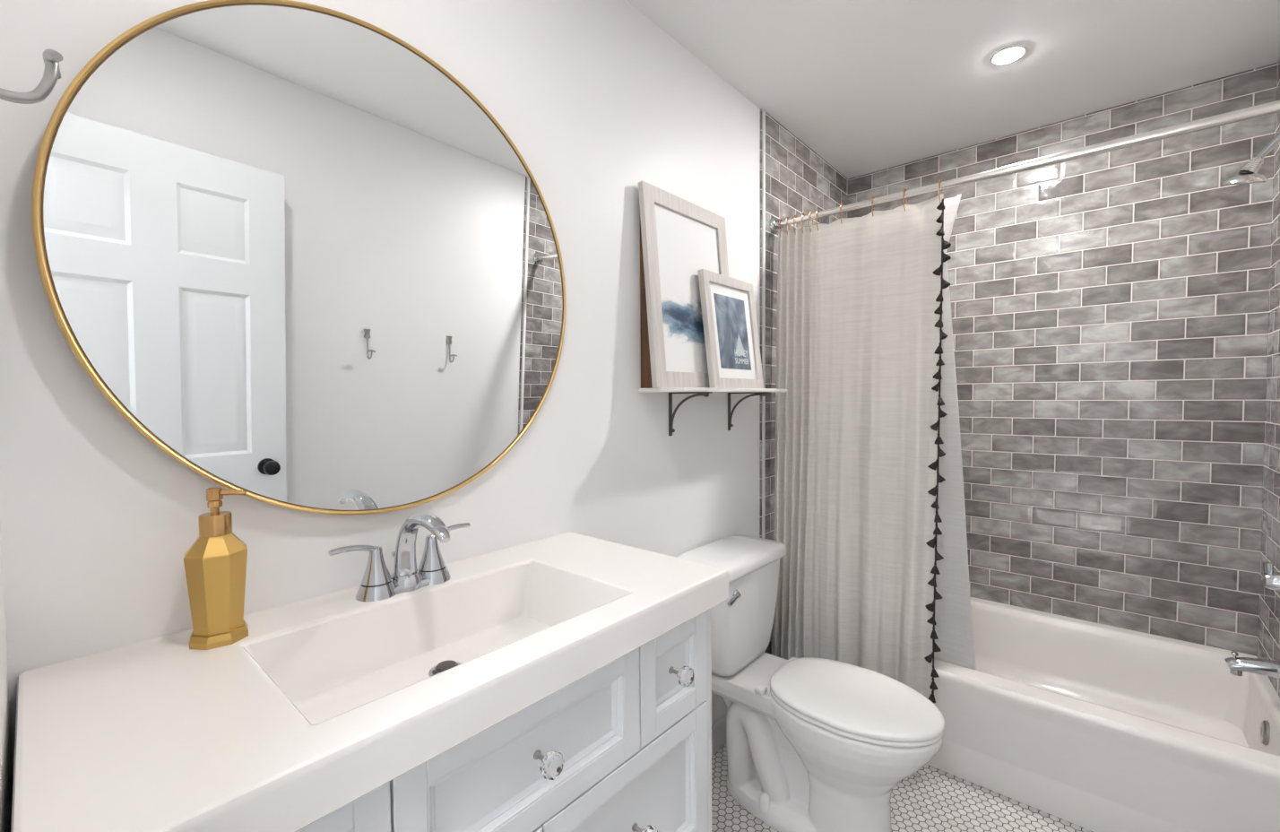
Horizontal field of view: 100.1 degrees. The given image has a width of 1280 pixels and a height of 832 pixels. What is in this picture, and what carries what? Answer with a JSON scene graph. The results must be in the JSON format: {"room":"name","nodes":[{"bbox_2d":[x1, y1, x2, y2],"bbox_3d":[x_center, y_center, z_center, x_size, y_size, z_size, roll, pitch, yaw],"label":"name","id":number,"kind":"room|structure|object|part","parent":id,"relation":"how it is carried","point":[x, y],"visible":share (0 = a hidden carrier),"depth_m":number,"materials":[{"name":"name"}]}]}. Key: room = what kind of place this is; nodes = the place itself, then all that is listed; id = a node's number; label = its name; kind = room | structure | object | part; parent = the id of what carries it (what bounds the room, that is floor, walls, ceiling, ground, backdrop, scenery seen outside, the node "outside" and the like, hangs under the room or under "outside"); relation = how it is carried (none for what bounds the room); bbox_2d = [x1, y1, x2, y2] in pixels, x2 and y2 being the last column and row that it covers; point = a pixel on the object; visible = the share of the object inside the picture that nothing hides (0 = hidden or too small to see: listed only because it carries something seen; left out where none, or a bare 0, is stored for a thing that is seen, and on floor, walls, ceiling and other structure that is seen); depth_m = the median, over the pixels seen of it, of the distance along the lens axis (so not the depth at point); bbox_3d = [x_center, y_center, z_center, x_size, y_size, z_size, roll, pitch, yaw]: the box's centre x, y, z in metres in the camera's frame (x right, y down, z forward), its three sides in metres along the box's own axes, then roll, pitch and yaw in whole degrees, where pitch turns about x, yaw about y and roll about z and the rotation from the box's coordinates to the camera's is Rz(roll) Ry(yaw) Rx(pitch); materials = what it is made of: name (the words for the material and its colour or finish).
{"room":"bathroom","nodes":[
{"label":"bathroom","id":0,"kind":"room"},
{"bbox_2d":[0,519,13,831],"bbox_3d":[-0.299,0.075,0.160,1.502,2.463,0.100,1,3,41],"label":"wall","id":1,"kind":"structure","parent":0,"point":[6,772],"depth_m":0.61,"materials":[{"name":"white paint"}]},
{"bbox_2d":[0,0,847,769],"bbox_3d":[0.106,0.013,1.830,0.106,2.463,3.146,1,3,41],"label":"wall","id":2,"kind":"structure","parent":0,"point":[99,523],"depth_m":1.29,"materials":[{"name":"white paint"}]},
{"bbox_2d":[0,48,62,103],"bbox_3d":[-0.440,-0.287,0.371,0.037,0.136,0.053,1,3,41],"label":"robe hook","id":3,"kind":"object","parent":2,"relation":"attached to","point":[51,57],"visible":1,"depth_m":0.38,"materials":[{"name":"silver metal"}]},
{"bbox_2d":[31,0,566,515],"bbox_3d":[-0.486,-0.265,1.034,0.053,0.909,0.909,1,3,39],"label":"round wall mirror","id":4,"kind":"object","parent":2,"relation":"attached to","point":[289,246],"visible":1,"depth_m":0.91,"materials":[{"name":"gold metal"}]},
{"bbox_2d":[668,391,712,435],"bbox_3d":[0.159,-0.004,1.696,0.162,0.142,0.017,1,3,41],"label":"shelf bracket","id":5,"kind":"object","parent":2,"relation":"attached to","point":[671,415],"visible":0.99,"depth_m":1.74,"materials":[{"name":"grey metal"}]},
{"bbox_3d":[0.100,-0.006,1.747,0.007,0.142,0.017,1,3,41],"label":"wall plate","id":6,"kind":"part","parent":5,"relation":"part of","materials":[{"name":"grey metal"}]},
{"bbox_3d":[0.160,-0.073,1.692,0.158,0.004,0.017,1,3,41],"label":"shelf plate","id":7,"kind":"part","parent":5,"relation":"part of","materials":[{"name":"grey metal"}]},
{"bbox_2d":[638,387,787,392],"bbox_3d":[0.270,-0.087,1.813,0.172,0.012,0.643,1,3,41],"label":"wall shelf","id":8,"kind":"object","parent":2,"relation":"attached to","point":[661,389],"visible":0.96,"depth_m":1.63,"materials":[{"name":"white paint"}]},
{"bbox_2d":[638,180,728,388],"bbox_3d":[0.170,-0.395,1.748,0.069,0.611,0.449,1,3,41],"label":"picture frame","id":9,"kind":"object","parent":8,"relation":"on","point":[680,237],"visible":0.72,"depth_m":1.68,"materials":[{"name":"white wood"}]},
{"bbox_2d":[654,203,719,372],"bbox_3d":[0.169,-0.395,1.748,0.004,0.522,0.359,-5,-2,41],"label":"painting","id":10,"kind":"object","parent":9,"relation":"attached to","point":[686,246],"depth_m":1.71},
{"bbox_2d":[697,268,763,388],"bbox_3d":[0.323,-0.289,1.865,0.066,0.390,0.327,1,3,41],"label":"picture frame","id":11,"kind":"object","parent":8,"relation":"on","point":[730,332],"visible":1,"depth_m":1.85,"materials":[{"name":"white wood"}]},
{"bbox_2d":[713,293,751,370],"bbox_3d":[0.323,-0.289,1.863,0.030,0.252,0.197,1,3,41],"label":"print","id":12,"kind":"object","parent":11,"relation":"attached to","point":[730,320],"depth_m":1.86,"materials":[{"name":"blue paper"}]},
{"bbox_2d":[711,714,726,755],"bbox_3d":[0.163,1.194,1.847,0.012,0.100,1.025,1,3,41],"label":"baseboard","id":13,"kind":"structure","parent":2,"relation":"attached to","point":[719,729],"depth_m":1.99,"materials":[{"name":"white paint"}]},
{"bbox_2d":[727,391,769,430],"bbox_3d":[0.395,-0.016,1.966,0.162,0.142,0.017,1,3,41],"label":"shelf bracket","id":14,"kind":"object","parent":2,"relation":"attached to","point":[762,393],"visible":0.98,"depth_m":2.00,"materials":[{"name":"grey metal"}]},
{"bbox_3d":[0.337,-0.017,2.017,0.007,0.142,0.017,1,3,41],"label":"wall plate","id":15,"kind":"part","parent":14,"relation":"part of","materials":[{"name":"grey metal"}]},
{"bbox_3d":[0.397,-0.084,1.962,0.158,0.004,0.017,1,3,41],"label":"shelf plate","id":16,"kind":"part","parent":14,"relation":"part of","materials":[{"name":"grey metal"}]},
{"bbox_2d":[759,109,761,537],"bbox_3d":[0.495,-0.002,2.198,0.007,2.460,0.007,1,3,41],"label":"trim","id":17,"kind":"structure","parent":2,"relation":"attached to","point":[760,467],"depth_m":2.18,"materials":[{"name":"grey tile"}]},
{"bbox_2d":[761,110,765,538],"bbox_3d":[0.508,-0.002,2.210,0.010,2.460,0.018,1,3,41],"label":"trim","id":18,"kind":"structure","parent":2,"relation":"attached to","point":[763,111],"depth_m":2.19,"materials":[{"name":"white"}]},
{"bbox_2d":[769,99,1279,233],"bbox_3d":[1.118,-0.783,1.752,1.490,0.066,0.066,1,3,41],"label":"shower rod","id":19,"kind":"object","parent":2,"relation":"attached to","point":[1274,107],"visible":0.99,"depth_m":1.60,"materials":[{"name":"white metal"}]},
{"bbox_2d":[778,218,783,236],"bbox_3d":[0.585,-0.776,2.220,0.007,0.082,0.039,1,3,41],"label":"curtain ring","id":20,"kind":"object","parent":19,"relation":"hanging from","point":[779,219],"visible":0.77,"depth_m":2.21,"materials":[{"name":"gold metal"}]},
{"bbox_2d":[786,216,790,234],"bbox_3d":[0.609,-0.776,2.199,0.007,0.082,0.039,1,3,41],"label":"curtain ring","id":21,"kind":"object","parent":19,"relation":"hanging from","point":[787,217],"visible":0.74,"depth_m":2.19,"materials":[{"name":"gold metal"}]},
{"bbox_2d":[773,193,951,703],"bbox_3d":[0.796,0.133,2.024,0.638,1.788,0.092,1,3,41],"label":"shower curtain","id":22,"kind":"object","parent":19,"relation":"hanging from","point":[860,334],"visible":0.96,"depth_m":2.01,"materials":[{"name":"white fabric"}]},
{"bbox_3d":[1.019,0.153,1.834,0.007,1.759,0.059,1,3,43],"label":"trim cord","id":23,"kind":"part","parent":22,"relation":"part of","materials":[{"name":"grey fabric"}]},
{"bbox_2d":[903,188,907,211],"bbox_3d":[0.942,-0.768,1.906,0.007,0.082,0.039,1,3,41],"label":"curtain ring","id":24,"kind":"object","parent":19,"relation":"hanging from","point":[904,189],"visible":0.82,"depth_m":1.90,"materials":[{"name":"gold metal"}]},
{"bbox_2d":[864,193,975,669],"bbox_3d":[1.006,0.174,2.000,0.442,1.856,0.138,1,3,41],"label":"curtain liner","id":25,"kind":"object","parent":19,"relation":"hanging from","point":[953,612],"visible":0.14,"depth_m":1.90,"materials":[{"name":"white fabric"}]},
{"bbox_2d":[938,179,942,203],"bbox_3d":[1.026,-0.766,1.833,0.007,0.082,0.039,1,3,41],"label":"curtain ring","id":26,"kind":"object","parent":19,"relation":"hanging from","point":[939,180],"visible":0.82,"depth_m":1.82,"materials":[{"name":"gold metal"}]},
{"bbox_2d":[711,743,1092,831],"bbox_3d":[0.309,1.310,0.813,3.600,0.060,4.488,1,3,41],"label":"floor","id":27,"kind":"structure","parent":0,"point":[931,799],"depth_m":1.69,"materials":[{"name":"white tile"}]},
{"bbox_2d":[296,608,711,831],"bbox_3d":[-0.307,0.836,0.924,0.504,0.888,0.952,1,3,41],"label":"vanity cabinet","id":28,"kind":"object","parent":27,"relation":"on","point":[626,746],"visible":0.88,"depth_m":0.86,"materials":[{"name":"white paint"}]},
{"bbox_3d":[-0.359,0.507,0.543,0.018,0.194,0.207,1,3,41],"label":"drawer","id":29,"kind":"part","parent":28,"relation":"part of","materials":[{"name":"white paint"}]},
{"bbox_2d":[10,531,728,831],"bbox_3d":[-0.318,0.402,0.913,0.491,0.146,0.969,1,3,41],"label":"washbasin","id":30,"kind":"object","parent":28,"relation":"in","point":[326,700],"visible":0.99,"depth_m":0.69,"materials":[{"name":"white ceramic"}]},
{"bbox_2d":[183,487,248,649],"bbox_3d":[-0.632,0.221,0.802,0.074,0.228,0.074,0,2,7],"label":"soap dispenser","id":31,"kind":"object","parent":30,"relation":"on","point":[215,565],"visible":1,"depth_m":0.78,"materials":[{"name":"gold metal"}]},
{"bbox_2d":[183,532,247,636],"bbox_3d":[-0.632,0.246,0.802,0.074,0.145,0.074,-2,3,-38],"label":"bottle","id":32,"kind":"object","parent":31,"relation":"attached to","point":[215,565],"depth_m":0.78,"materials":[{"name":"gold metal"}]},
{"bbox_2d":[328,512,470,601],"bbox_3d":[-0.441,0.250,1.003,0.208,0.153,0.210,-1,2,-8],"label":"faucet","id":33,"kind":"object","parent":30,"relation":"on","point":[377,583],"visible":1,"depth_m":0.99,"materials":[{"name":"silver metal"}]},
{"bbox_3d":[-0.504,0.239,0.950,0.018,0.025,0.085,1,3,38],"label":"lever","id":34,"kind":"part","parent":33,"relation":"part of","materials":[{"name":"silver metal"}]},
{"bbox_3d":[-0.482,0.316,0.982,0.069,0.024,0.069,1,3,41],"label":"handle","id":35,"kind":"part","parent":33,"relation":"part of","materials":[{"name":"silver metal"}]},
{"bbox_3d":[-0.482,0.270,0.980,0.051,0.063,0.051,1,3,41],"label":"handle","id":36,"kind":"part","parent":33,"relation":"part of","materials":[{"name":"silver metal"}]},
{"bbox_3d":[-0.445,0.319,1.021,0.052,0.013,0.148,1,3,41],"label":"plate","id":37,"kind":"part","parent":33,"relation":"part of","materials":[{"name":"silver metal"}]},
{"bbox_3d":[-0.399,0.251,0.977,0.185,0.153,0.060,1,3,41],"label":"spout","id":38,"kind":"part","parent":33,"relation":"part of","materials":[{"name":"silver metal"}]},
{"bbox_3d":[-0.412,0.267,1.060,0.051,0.063,0.051,1,3,41],"label":"handle","id":39,"kind":"part","parent":33,"relation":"part of","materials":[{"name":"silver metal"}]},
{"bbox_3d":[-0.411,0.312,1.062,0.069,0.024,0.069,1,3,41],"label":"handle","id":40,"kind":"part","parent":33,"relation":"part of","materials":[{"name":"silver metal"}]},
{"bbox_3d":[-0.386,0.234,1.085,0.018,0.025,0.085,2,3,45],"label":"lever","id":41,"kind":"part","parent":33,"relation":"part of","materials":[{"name":"silver metal"}]},
{"bbox_3d":[-0.148,0.497,0.784,0.018,0.194,0.427,1,3,41],"label":"drawer","id":42,"kind":"part","parent":28,"relation":"part of","materials":[{"name":"white paint"}]},
{"bbox_3d":[-0.287,0.744,0.632,0.018,0.282,0.422,1,3,41],"label":"drawer","id":43,"kind":"part","parent":28,"relation":"part of","materials":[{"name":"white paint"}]},
{"bbox_3d":[-0.144,0.497,0.780,0.021,0.013,0.013,1,3,41],"label":"knob","id":44,"kind":"part","parent":28,"relation":"part of","materials":[{"name":"silver metal"}]},
{"bbox_3d":[-0.006,0.731,0.951,0.018,0.282,0.421,1,3,41],"label":"drawer","id":45,"kind":"part","parent":28,"relation":"part of","materials":[{"name":"white paint"}]},
{"bbox_3d":[-0.002,0.731,0.948,0.021,0.013,0.013,1,3,41],"label":"knob","id":46,"kind":"part","parent":28,"relation":"part of","materials":[{"name":"silver metal"}]},
{"bbox_3d":[0.063,0.486,1.024,0.018,0.194,0.205,1,3,41],"label":"drawer","id":47,"kind":"part","parent":28,"relation":"part of","materials":[{"name":"white paint"}]},
{"bbox_3d":[0.067,0.487,1.020,0.021,0.013,0.013,1,3,41],"label":"knob","id":48,"kind":"part","parent":28,"relation":"part of","materials":[{"name":"silver metal"}]},
{"bbox_2d":[675,534,945,831],"bbox_3d":[0.524,0.854,1.670,0.752,0.786,0.433,1,3,41],"label":"toilet","id":49,"kind":"object","parent":27,"relation":"on","point":[814,744],"visible":0.98,"depth_m":1.63,"materials":[{"name":"white ceramic"}]},
{"bbox_3d":[0.317,0.482,1.835,0.210,0.050,0.433,1,3,41],"label":"tank lid","id":50,"kind":"part","parent":49,"relation":"part of","materials":[{"name":"white ceramic"}]},
{"bbox_3d":[0.289,0.560,1.654,0.020,0.032,0.079,1,3,37],"label":"flush lever","id":51,"kind":"part","parent":49,"relation":"part of","materials":[{"name":"silver metal"}]},
{"bbox_3d":[0.314,0.673,1.847,0.197,0.338,0.396,1,3,41],"label":"tank","id":52,"kind":"part","parent":49,"relation":"part of","materials":[{"name":"white ceramic"}]},
{"bbox_3d":[0.534,1.048,1.669,0.719,0.400,0.355,1,3,41],"label":"bowl","id":53,"kind":"part","parent":49,"relation":"part of","materials":[{"name":"white ceramic"}]},
{"bbox_3d":[0.628,0.841,1.577,0.469,0.016,0.352,1,3,41],"label":"seat","id":54,"kind":"part","parent":49,"relation":"part of","materials":[{"name":"white plastic"}]},
{"bbox_3d":[0.629,0.820,1.576,0.472,0.024,0.356,1,3,41],"label":"lid","id":55,"kind":"part","parent":49,"relation":"part of","materials":[{"name":"white plastic"}]},
{"bbox_2d":[770,596,1279,831],"bbox_3d":[1.400,1.049,2.124,1.488,0.352,0.861,1,3,41],"label":"bathtub","id":56,"kind":"object","parent":27,"relation":"on","point":[1093,726],"visible":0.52,"depth_m":1.74,"materials":[{"name":"white ceramic"}]},
{"bbox_3d":[1.925,0.976,1.652,0.016,0.072,0.072,1,3,41],"label":"overflow plate","id":57,"kind":"part","parent":56,"relation":"part of","materials":[{"name":"silver metal"}]},
{"bbox_2d":[626,0,1279,178],"bbox_3d":[0.291,-1.212,0.724,3.600,0.060,4.488,1,3,41],"label":"ceiling","id":58,"kind":"structure","parent":0,"point":[869,86],"depth_m":1.83,"materials":[{"name":"white paint"}]},
{"bbox_2d":[989,44,1027,65],"bbox_3d":[1.253,-1.224,1.825,0.105,0.007,0.105,1,3,41],"label":"recessed light","id":59,"kind":"object","parent":58,"relation":"in","point":[1008,55],"visible":1,"depth_m":1.82,"materials":[{"name":"white plastic"}]},
{"bbox_2d":[847,62,1277,656],"bbox_3d":[1.710,-0.021,2.448,1.702,2.463,0.100,1,3,41],"label":"wall","id":60,"kind":"structure","parent":0,"point":[1110,309],"depth_m":2.17,"materials":[{"name":"grey tile"}]},
{"bbox_2d":[1256,57,1279,697],"bbox_3d":[1.306,0.041,0.778,0.106,2.463,3.146,1,3,41],"label":"wall","id":61,"kind":"structure","parent":0,"point":[1268,621],"depth_m":1.84,"materials":[{"name":"grey tile"}]},
{"bbox_2d":[1222,132,1279,185],"bbox_3d":[1.885,-0.796,1.621,0.165,0.189,0.091,1,3,41],"label":"shower","id":62,"kind":"object","parent":61,"relation":"attached to","point":[1248,174],"visible":1,"depth_m":1.62,"materials":[{"name":"silver metal"}]},
{"bbox_3d":[1.906,-0.821,1.596,0.103,0.102,0.019,1,3,41],"label":"arm","id":63,"kind":"part","parent":62,"relation":"part of","materials":[{"name":"silver metal"}]},
{"bbox_2d":[1224,650,1279,678],"bbox_3d":[1.907,0.779,1.662,0.130,0.070,0.052,1,3,41],"label":"tub spout","id":64,"kind":"object","parent":61,"relation":"attached to","point":[1271,668],"visible":1,"depth_m":1.66,"materials":[{"name":"silver metal"}]},
{"bbox_3d":[1.874,0.755,1.690,0.016,0.024,0.016,1,3,41],"label":"diverter knob","id":65,"kind":"part","parent":64,"relation":"part of","materials":[{"name":"silver metal"}]},
{"bbox_2d":[1262,561,1279,591],"bbox_3d":[1.933,0.503,1.628,0.056,0.164,0.164,1,3,41],"label":"shower valve","id":66,"kind":"object","parent":61,"relation":"attached to","point":[1271,579],"visible":1,"depth_m":1.63,"materials":[{"name":"silver metal"}]}
]}

